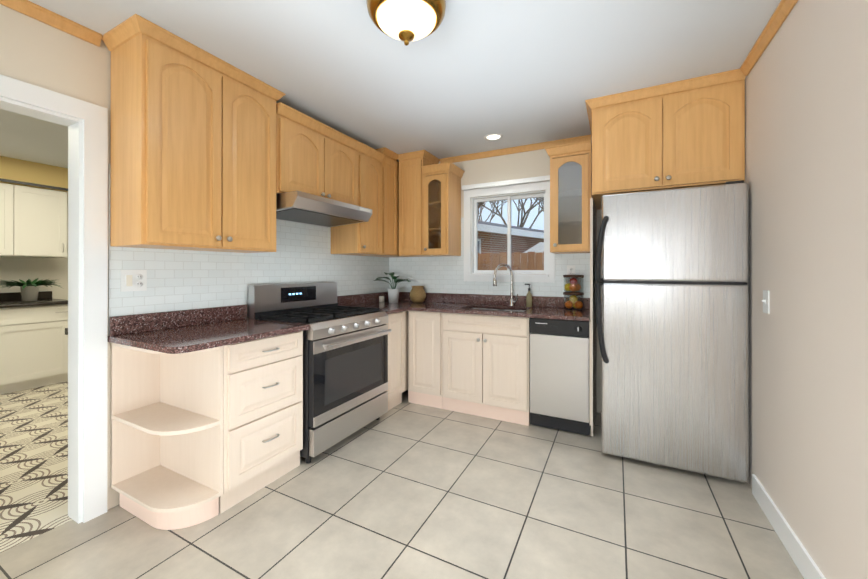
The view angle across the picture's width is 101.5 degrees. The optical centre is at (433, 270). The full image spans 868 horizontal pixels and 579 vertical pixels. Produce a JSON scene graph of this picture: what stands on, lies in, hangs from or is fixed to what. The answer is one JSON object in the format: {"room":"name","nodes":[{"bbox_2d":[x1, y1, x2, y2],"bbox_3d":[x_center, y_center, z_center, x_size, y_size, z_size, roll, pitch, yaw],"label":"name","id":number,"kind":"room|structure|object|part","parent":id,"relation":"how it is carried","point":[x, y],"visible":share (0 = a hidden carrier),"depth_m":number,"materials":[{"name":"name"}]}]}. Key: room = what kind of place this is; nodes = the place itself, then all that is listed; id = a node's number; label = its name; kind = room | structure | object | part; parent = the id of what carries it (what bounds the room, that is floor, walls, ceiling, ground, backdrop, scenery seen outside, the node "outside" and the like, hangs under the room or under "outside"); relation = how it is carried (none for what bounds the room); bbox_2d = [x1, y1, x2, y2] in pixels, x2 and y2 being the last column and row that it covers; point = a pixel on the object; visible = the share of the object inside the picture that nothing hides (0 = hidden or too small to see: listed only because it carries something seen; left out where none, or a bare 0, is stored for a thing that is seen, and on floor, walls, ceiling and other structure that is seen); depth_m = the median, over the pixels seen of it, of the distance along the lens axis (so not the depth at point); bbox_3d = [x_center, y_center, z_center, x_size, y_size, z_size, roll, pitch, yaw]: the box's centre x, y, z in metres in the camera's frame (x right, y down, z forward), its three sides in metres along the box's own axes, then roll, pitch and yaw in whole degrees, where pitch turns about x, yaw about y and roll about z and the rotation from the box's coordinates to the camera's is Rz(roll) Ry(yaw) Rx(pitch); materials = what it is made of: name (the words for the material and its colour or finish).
{"room":"kitchen","nodes":[
{"label":"kitchen","id":0,"kind":"room"},
{"bbox_2d":[0,156,67,299],"bbox_3d":[-5.399,0.024,2.472,0.480,2.440,7.040,0,0,27],"label":"wall","id":1,"kind":"structure","parent":0,"point":[25,269],"depth_m":3.90,"materials":[{"name":"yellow paint"}]},
{"bbox_2d":[0,182,23,256],"bbox_3d":[-4.804,-0.540,3.512,0.343,0.768,0.893,0,0,27],"label":"upper cabinet","id":2,"kind":"object","parent":1,"relation":"attached to","point":[11,195],"depth_m":3.77,"materials":[{"name":"white wood"}]},
{"bbox_2d":[24,186,67,257],"bbox_3d":[-4.548,-0.539,4.012,0.343,0.768,0.483,0,0,27],"label":"upper cabinet","id":3,"kind":"object","parent":1,"relation":"attached to","point":[33,221],"depth_m":3.99,"materials":[{"name":"white wood"}]},
{"bbox_2d":[0,4,247,509],"bbox_3d":[-2.177,0.023,1.041,0.120,2.440,7.240,0,0,27],"label":"wall","id":4,"kind":"structure","parent":0,"point":[36,52],"depth_m":1.69,"materials":[{"name":"beige paint"}]},
{"bbox_2d":[0,0,101,46],"bbox_3d":[-2.701,-1.172,-0.152,0.036,0.052,4.395,0,0,27],"label":"crown molding","id":5,"kind":"structure","parent":4,"relation":"attached to","point":[28,8],"depth_m":1.65,"materials":[{"name":"brown wood"}]},
{"bbox_2d":[0,74,107,523],"bbox_3d":[-1.993,0.203,1.399,0.160,2.080,1.045,0,0,27],"label":"door frame","id":6,"kind":"structure","parent":4,"relation":"attached to","point":[85,122],"depth_m":1.77,"materials":[{"name":"white wood"}]},
{"bbox_2d":[101,14,285,252],"bbox_3d":[-1.349,-0.661,2.099,0.364,1.069,0.840,0,0,27],"label":"upper cabinet","id":7,"kind":"object","parent":4,"relation":"attached to","point":[193,150],"visible":1,"depth_m":1.86,"materials":[{"name":"brown wood"}]},
{"bbox_2d":[108,164,387,334],"bbox_3d":[-1.105,-0.111,2.982,0.007,0.890,2.563,0,0,27],"label":"tile backsplash","id":8,"kind":"structure","parent":4,"relation":"attached to","point":[177,280],"depth_m":2.42,"materials":[{"name":"white tile"}]},
{"bbox_2d":[120,270,146,291],"bbox_3d":[-1.634,0.053,1.931,0.012,0.116,0.116,0,0,27],"label":"electrical outlet plate","id":9,"kind":"object","parent":8,"relation":"attached to","point":[133,280],"visible":1,"depth_m":1.93,"materials":[{"name":"white plastic"}]},
{"bbox_2d":[276,102,360,205],"bbox_3d":[-0.983,-0.825,2.811,0.364,0.598,0.836,0,0,27],"label":"upper cabinet","id":10,"kind":"object","parent":4,"relation":"attached to","point":[315,157],"visible":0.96,"depth_m":2.64,"materials":[{"name":"brown wood"}]},
{"bbox_2d":[276,191,371,226],"bbox_3d":[-0.926,-0.460,2.781,0.492,0.127,0.800,0,0,27],"label":"range hood","id":11,"kind":"object","parent":4,"relation":"attached to","point":[301,207],"visible":0.81,"depth_m":2.62,"materials":[{"name":"silver metal"}]},
{"bbox_2d":[331,142,384,254],"bbox_3d":[-0.709,-0.641,3.345,0.364,0.970,0.360,0,0,27],"label":"upper cabinet","id":12,"kind":"object","parent":4,"relation":"attached to","point":[363,238],"visible":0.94,"depth_m":3.23,"materials":[{"name":"brown wood"}]},
{"bbox_2d":[0,0,780,167],"bbox_3d":[-2.440,-1.227,1.121,6.980,0.060,7.340,0,0,27],"label":"ceiling","id":13,"kind":"structure","parent":0,"point":[465,77],"depth_m":1.99,"materials":[{"name":"white paint"}]},
{"bbox_2d":[366,0,445,45],"bbox_3d":[-0.123,-1.100,1.582,0.352,0.189,0.352,0,0,27],"label":"ceiling lamp","id":14,"kind":"object","parent":13,"relation":"attached to","point":[438,7],"depth_m":1.53,"materials":[{"name":"white glass"}]},
{"bbox_3d":[-0.123,-1.096,1.582,0.264,0.094,0.264,0,0,27],"label":"ceiling lamp shade","id":15,"kind":"part","parent":14,"relation":"part of","materials":[{"name":"white glass"}]},
{"bbox_3d":[-0.123,-1.029,1.582,0.074,0.046,0.074,0,0,27],"label":"ceiling lamp cap","id":16,"kind":"part","parent":14,"relation":"part of","materials":[{"name":"gold metal"}]},
{"bbox_2d":[484,133,502,140],"bbox_3d":[0.530,-1.191,3.158,0.170,0.006,0.170,0,0,27],"label":"recessed light","id":17,"kind":"object","parent":13,"relation":"in","point":[493,136],"visible":1,"depth_m":3.15,"materials":[{"name":"white"}]},
{"bbox_2d":[0,381,803,578],"bbox_3d":[-2.440,1.273,1.119,6.980,0.060,7.340,0,0,27],"label":"floor","id":18,"kind":"structure","parent":0,"point":[405,489],"depth_m":1.79,"materials":[{"name":"tile"}]},
{"bbox_2d":[0,304,67,394],"bbox_3d":[-4.457,0.808,3.854,0.647,0.871,0.560,0,0,27],"label":"base cabinet","id":19,"kind":"object","parent":18,"relation":"on","point":[33,346],"visible":0.88,"depth_m":3.72,"materials":[{"name":"white wood"}]},
{"bbox_2d":[0,291,67,307],"bbox_3d":[-4.626,0.307,3.514,0.658,0.125,1.360,0,0,27],"label":"countertop","id":20,"kind":"structure","parent":19,"relation":"on","point":[14,299],"depth_m":3.90,"materials":[{"name":"black stone"}]},
{"bbox_2d":[0,278,61,300],"bbox_3d":[-4.437,0.204,3.873,0.588,0.255,0.567,0,0,27],"label":"plant","id":21,"kind":"object","parent":20,"relation":"on","point":[29,289],"visible":0.98,"depth_m":3.84,"materials":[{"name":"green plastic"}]},
{"bbox_2d":[111,343,222,529],"bbox_3d":[-1.379,0.807,1.825,0.578,0.871,0.235,0,0,27],"label":"shelf","id":22,"kind":"object","parent":18,"relation":"on","point":[166,441],"visible":0.9,"depth_m":1.86,"materials":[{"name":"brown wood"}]},
{"bbox_2d":[219,331,302,513],"bbox_3d":[-1.185,0.807,2.147,0.628,0.871,0.511,0,0,27],"label":"drawers","id":23,"kind":"object","parent":18,"relation":"on","point":[262,412],"visible":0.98,"depth_m":1.97,"materials":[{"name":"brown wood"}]},
{"bbox_2d":[108,304,309,353],"bbox_3d":[-1.239,0.303,2.036,0.635,0.130,0.767,0,0,27],"label":"countertop","id":24,"kind":"structure","parent":23,"relation":"on","point":[180,331],"depth_m":1.97,"materials":[{"name":"stone"}]},
{"bbox_2d":[248,282,391,462],"bbox_3d":[-0.820,0.673,2.726,0.692,1.139,0.830,0,0,27],"label":"range","id":25,"kind":"object","parent":18,"relation":"on","point":[345,371],"visible":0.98,"depth_m":2.54,"materials":[{"name":"grey metal"}]},
{"bbox_2d":[387,311,407,410],"bbox_3d":[-0.474,0.808,3.563,0.598,0.871,0.951,0,0,27],"label":"base cabinet","id":26,"kind":"object","parent":18,"relation":"on","point":[397,323],"visible":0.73,"depth_m":3.21,"materials":[{"name":"brown wood"}]},
{"bbox_2d":[337,292,411,313],"bbox_3d":[-0.589,0.304,3.273,0.660,0.130,0.337,0,0,27],"label":"countertop","id":27,"kind":"structure","parent":26,"relation":"on","point":[371,300],"depth_m":3.56,"materials":[{"name":"stone"}]},
{"bbox_2d":[379,296,383,301],"bbox_3d":[-0.571,0.308,3.869,0.056,0.060,0.056,0,0,27],"label":"candle cup","id":28,"kind":"object","parent":27,"relation":"on","point":[381,298],"visible":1,"depth_m":3.84,"materials":[{"name":"beige ceramic"}]},
{"bbox_2d":[374,272,410,302],"bbox_3d":[-0.418,0.177,3.757,0.395,0.322,0.396,0,0,27],"label":"potted plant","id":29,"kind":"object","parent":27,"relation":"on","point":[393,295],"visible":1,"depth_m":3.72,"materials":[{"name":"white plastic"}]},
{"bbox_2d":[408,311,442,408],"bbox_3d":[0.040,0.808,3.509,0.358,0.871,0.578,0,0,27],"label":"base cabinet","id":30,"kind":"object","parent":18,"relation":"on","point":[425,358],"visible":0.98,"depth_m":3.25,"materials":[{"name":"brown wood"}]},
{"bbox_2d":[443,308,529,425],"bbox_3d":[0.535,0.808,3.237,0.767,0.871,0.608,0,0,27],"label":"base cabinet","id":31,"kind":"object","parent":18,"relation":"on","point":[486,366],"visible":0.96,"depth_m":2.98,"materials":[{"name":"brown wood"}]},
{"bbox_2d":[400,292,589,320],"bbox_3d":[0.304,0.304,3.351,2.176,0.130,0.618,0,0,27],"label":"countertop","id":32,"kind":"structure","parent":31,"relation":"on","point":[544,307],"depth_m":3.29,"materials":[{"name":"stone"}]},
{"bbox_2d":[410,286,425,302],"bbox_3d":[-0.174,0.251,3.800,0.176,0.175,0.176,0,0,27],"label":"vase","id":33,"kind":"object","parent":32,"relation":"on","point":[417,294],"visible":1,"depth_m":3.74,"materials":[{"name":"beige ceramic"}]},
{"bbox_2d":[472,308,523,311],"bbox_3d":[0.569,0.458,3.244,0.574,0.173,0.364,0,0,27],"label":"sink","id":34,"kind":"object","parent":32,"relation":"in","point":[498,309],"depth_m":3.42,"materials":[{"name":"silver metal"}]},
{"bbox_2d":[493,264,517,305],"bbox_3d":[0.680,0.135,3.354,0.203,0.407,0.196,0,0,27],"label":"faucet","id":35,"kind":"object","parent":32,"relation":"on","point":[512,301],"visible":1,"depth_m":3.38,"materials":[{"name":"silver metal"}]},
{"bbox_2d":[525,284,531,306],"bbox_3d":[0.884,0.229,3.312,0.068,0.217,0.055,0,0,27],"label":"soap dispenser","id":36,"kind":"object","parent":32,"relation":"on","point":[529,299],"visible":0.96,"depth_m":3.29,"materials":[{"name":"beige plastic"}]},
{"bbox_2d":[563,275,583,309],"bbox_3d":[1.218,0.187,3.096,0.170,0.302,0.170,0,0,27],"label":"fruit basket","id":37,"kind":"object","parent":32,"relation":"on","point":[572,285],"visible":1,"depth_m":3.06,"materials":[{"name":"food"}]},
{"bbox_2d":[530,318,590,435],"bbox_3d":[1.073,0.809,2.951,0.439,0.867,0.586,0,0,27],"label":"dishwasher","id":38,"kind":"object","parent":18,"relation":"on","point":[574,426],"depth_m":2.71,"materials":[{"name":"grey metal"}]},
{"bbox_3d":[0.943,0.433,2.701,0.338,0.050,0.024,0,0,27],"label":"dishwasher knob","id":39,"kind":"part","parent":38,"relation":"part of","materials":[{"name":"black plastic"}]},
{"bbox_3d":[0.958,0.751,2.728,0.433,0.750,0.037,0,0,27],"label":"dishwasher door","id":40,"kind":"part","parent":38,"relation":"part of","materials":[{"name":"silver metal"}]},
{"bbox_2d":[589,198,596,435],"bbox_3d":[1.286,0.354,2.858,0.022,1.777,0.596,0,0,27],"label":"cabinet end panel","id":41,"kind":"object","parent":18,"relation":"on","point":[593,339],"visible":0.94,"depth_m":2.66,"materials":[{"name":"beige wood"}]},
{"bbox_2d":[595,180,748,482],"bbox_3d":[1.592,0.362,2.497,0.795,1.761,0.834,0,0,27],"label":"fridge","id":42,"kind":"object","parent":18,"relation":"on","point":[732,182],"depth_m":2.17,"materials":[{"name":"grey metal"}]},
{"bbox_3d":[1.430,0.123,2.185,0.791,0.969,0.132,0,0,27],"label":"fridge handle","id":43,"kind":"part","parent":42,"relation":"part of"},
{"bbox_3d":[1.464,0.353,2.209,0.759,1.720,0.058,0,0,27],"label":"fridge door","id":44,"kind":"part","parent":42,"relation":"part of","materials":[{"name":"silver metal"}]},
{"bbox_2d":[438,136,601,412],"bbox_3d":[0.869,0.024,3.478,3.010,2.440,0.120,0,0,27],"label":"wall","id":45,"kind":"structure","parent":0,"point":[535,163],"depth_m":3.46,"materials":[{"name":"beige paint"}]},
{"bbox_2d":[358,147,439,256],"bbox_3d":[-0.359,-0.675,3.700,0.660,1.039,0.587,0,0,27],"label":"upper cabinet","id":46,"kind":"object","parent":45,"relation":"attached to","point":[402,207],"visible":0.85,"depth_m":3.58,"materials":[{"name":"brown wood"}]},
{"bbox_2d":[421,162,464,255],"bbox_3d":[0.093,-0.596,3.593,0.318,0.880,0.364,0,0,27],"label":"upper cabinet","id":47,"kind":"object","parent":45,"relation":"attached to","point":[441,209],"visible":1,"depth_m":3.51,"materials":[{"name":"brown wood"}]},
{"bbox_2d":[388,217,589,297],"bbox_3d":[0.457,-0.111,3.616,2.146,0.890,0.007,0,0,27],"label":"tile backsplash","id":48,"kind":"structure","parent":45,"relation":"attached to","point":[437,274],"depth_m":3.70,"materials":[{"name":"white tile"}]},
{"bbox_2d":[567,265,574,274],"bbox_3d":[1.240,0.009,3.203,0.072,0.116,0.008,0,0,27],"label":"outlet","id":49,"kind":"object","parent":48,"relation":"attached to","point":[570,269],"visible":0.9,"depth_m":3.20,"materials":[{"name":"white plastic"}]},
{"bbox_2d":[462,175,554,282],"bbox_3d":[0.733,-0.383,3.513,0.913,0.985,0.178,0,0,27],"label":"window","id":50,"kind":"structure","parent":45,"relation":"in","point":[507,188],"depth_m":3.52,"materials":[{"name":"white plastic"}]},
{"bbox_2d":[439,135,590,162],"bbox_3d":[0.727,-1.169,3.462,1.483,0.052,0.036,0,0,27],"label":"crown molding","id":51,"kind":"structure","parent":45,"relation":"attached to","point":[537,146],"depth_m":3.43,"materials":[{"name":"brown wood"}]},
{"bbox_2d":[544,140,592,253],"bbox_3d":[1.163,-0.596,3.043,0.358,0.880,0.364,0,0,27],"label":"upper cabinet","id":52,"kind":"object","parent":45,"relation":"attached to","point":[570,180],"visible":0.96,"depth_m":2.90,"materials":[{"name":"brown wood"}]},
{"bbox_2d":[585,69,745,209],"bbox_3d":[1.615,-0.866,2.603,0.876,0.659,0.746,0,0,27],"label":"upper cabinet","id":53,"kind":"object","parent":45,"relation":"attached to","point":[686,133],"visible":1,"depth_m":2.27,"materials":[{"name":"brown wood"}]},
{"bbox_2d":[744,0,867,578],"bbox_3d":[0.633,0.022,-0.404,0.120,2.440,7.240,0,0,27],"label":"wall","id":54,"kind":"structure","parent":0,"point":[806,129],"depth_m":1.39,"materials":[{"name":"beige paint"}]},
{"bbox_2d":[762,290,769,313],"bbox_3d":[1.694,0.158,1.817,0.020,0.116,0.072,0,0,27],"label":"switch plate","id":55,"kind":"object","parent":54,"relation":"attached to","point":[766,301],"visible":0.93,"depth_m":1.80,"materials":[{"name":"white plastic"}]},
{"bbox_2d":[740,0,797,75],"bbox_3d":[0.393,-1.172,-0.696,0.036,0.052,6.255,0,0,27],"label":"crown molding","id":56,"kind":"structure","parent":54,"relation":"attached to","point":[784,8],"depth_m":1.74,"materials":[{"name":"brown wood"}]},
{"bbox_2d":[752,474,825,578],"bbox_3d":[0.377,1.186,-0.755,0.012,0.109,6.138,0,0,27],"label":"baseboard","id":57,"kind":"structure","parent":54,"relation":"attached to","point":[805,564],"depth_m":1.56,"materials":[{"name":"white wood"}]},
{"label":"outside","id":58,"kind":"structure","parent":0,"visible":0},
{"bbox_3d":[10.328,1.767,36.169,70.000,0.100,66.080,0,0,27],"label":"ground","id":59,"kind":"structure","parent":58,"visible":0},
{"bbox_2d":[478,251,543,269],"bbox_3d":[0.717,0.662,7.569,13.057,2.070,0.060,0,0,27],"label":"fence","id":60,"kind":"object","parent":59,"relation":"on","point":[499,260],"depth_m":7.08,"materials":[{"name":"brown wood"}]},
{"bbox_2d":[478,221,543,269],"bbox_3d":[3.442,-0.411,17.308,17.900,4.230,11.350,0,0,-43],"label":"house","id":61,"kind":"structure","parent":59,"relation":"on","point":[518,239],"depth_m":12.44,"materials":[{"name":"brick"}]},
{"bbox_2d":[478,197,543,227],"bbox_3d":[10.531,-7.688,43.007,25.536,18.866,39.863,0,0,27],"label":"trees","id":62,"kind":"object","parent":59,"relation":"on","point":[518,209],"depth_m":38.93,"materials":[{"name":"brown plant"}]}
]}

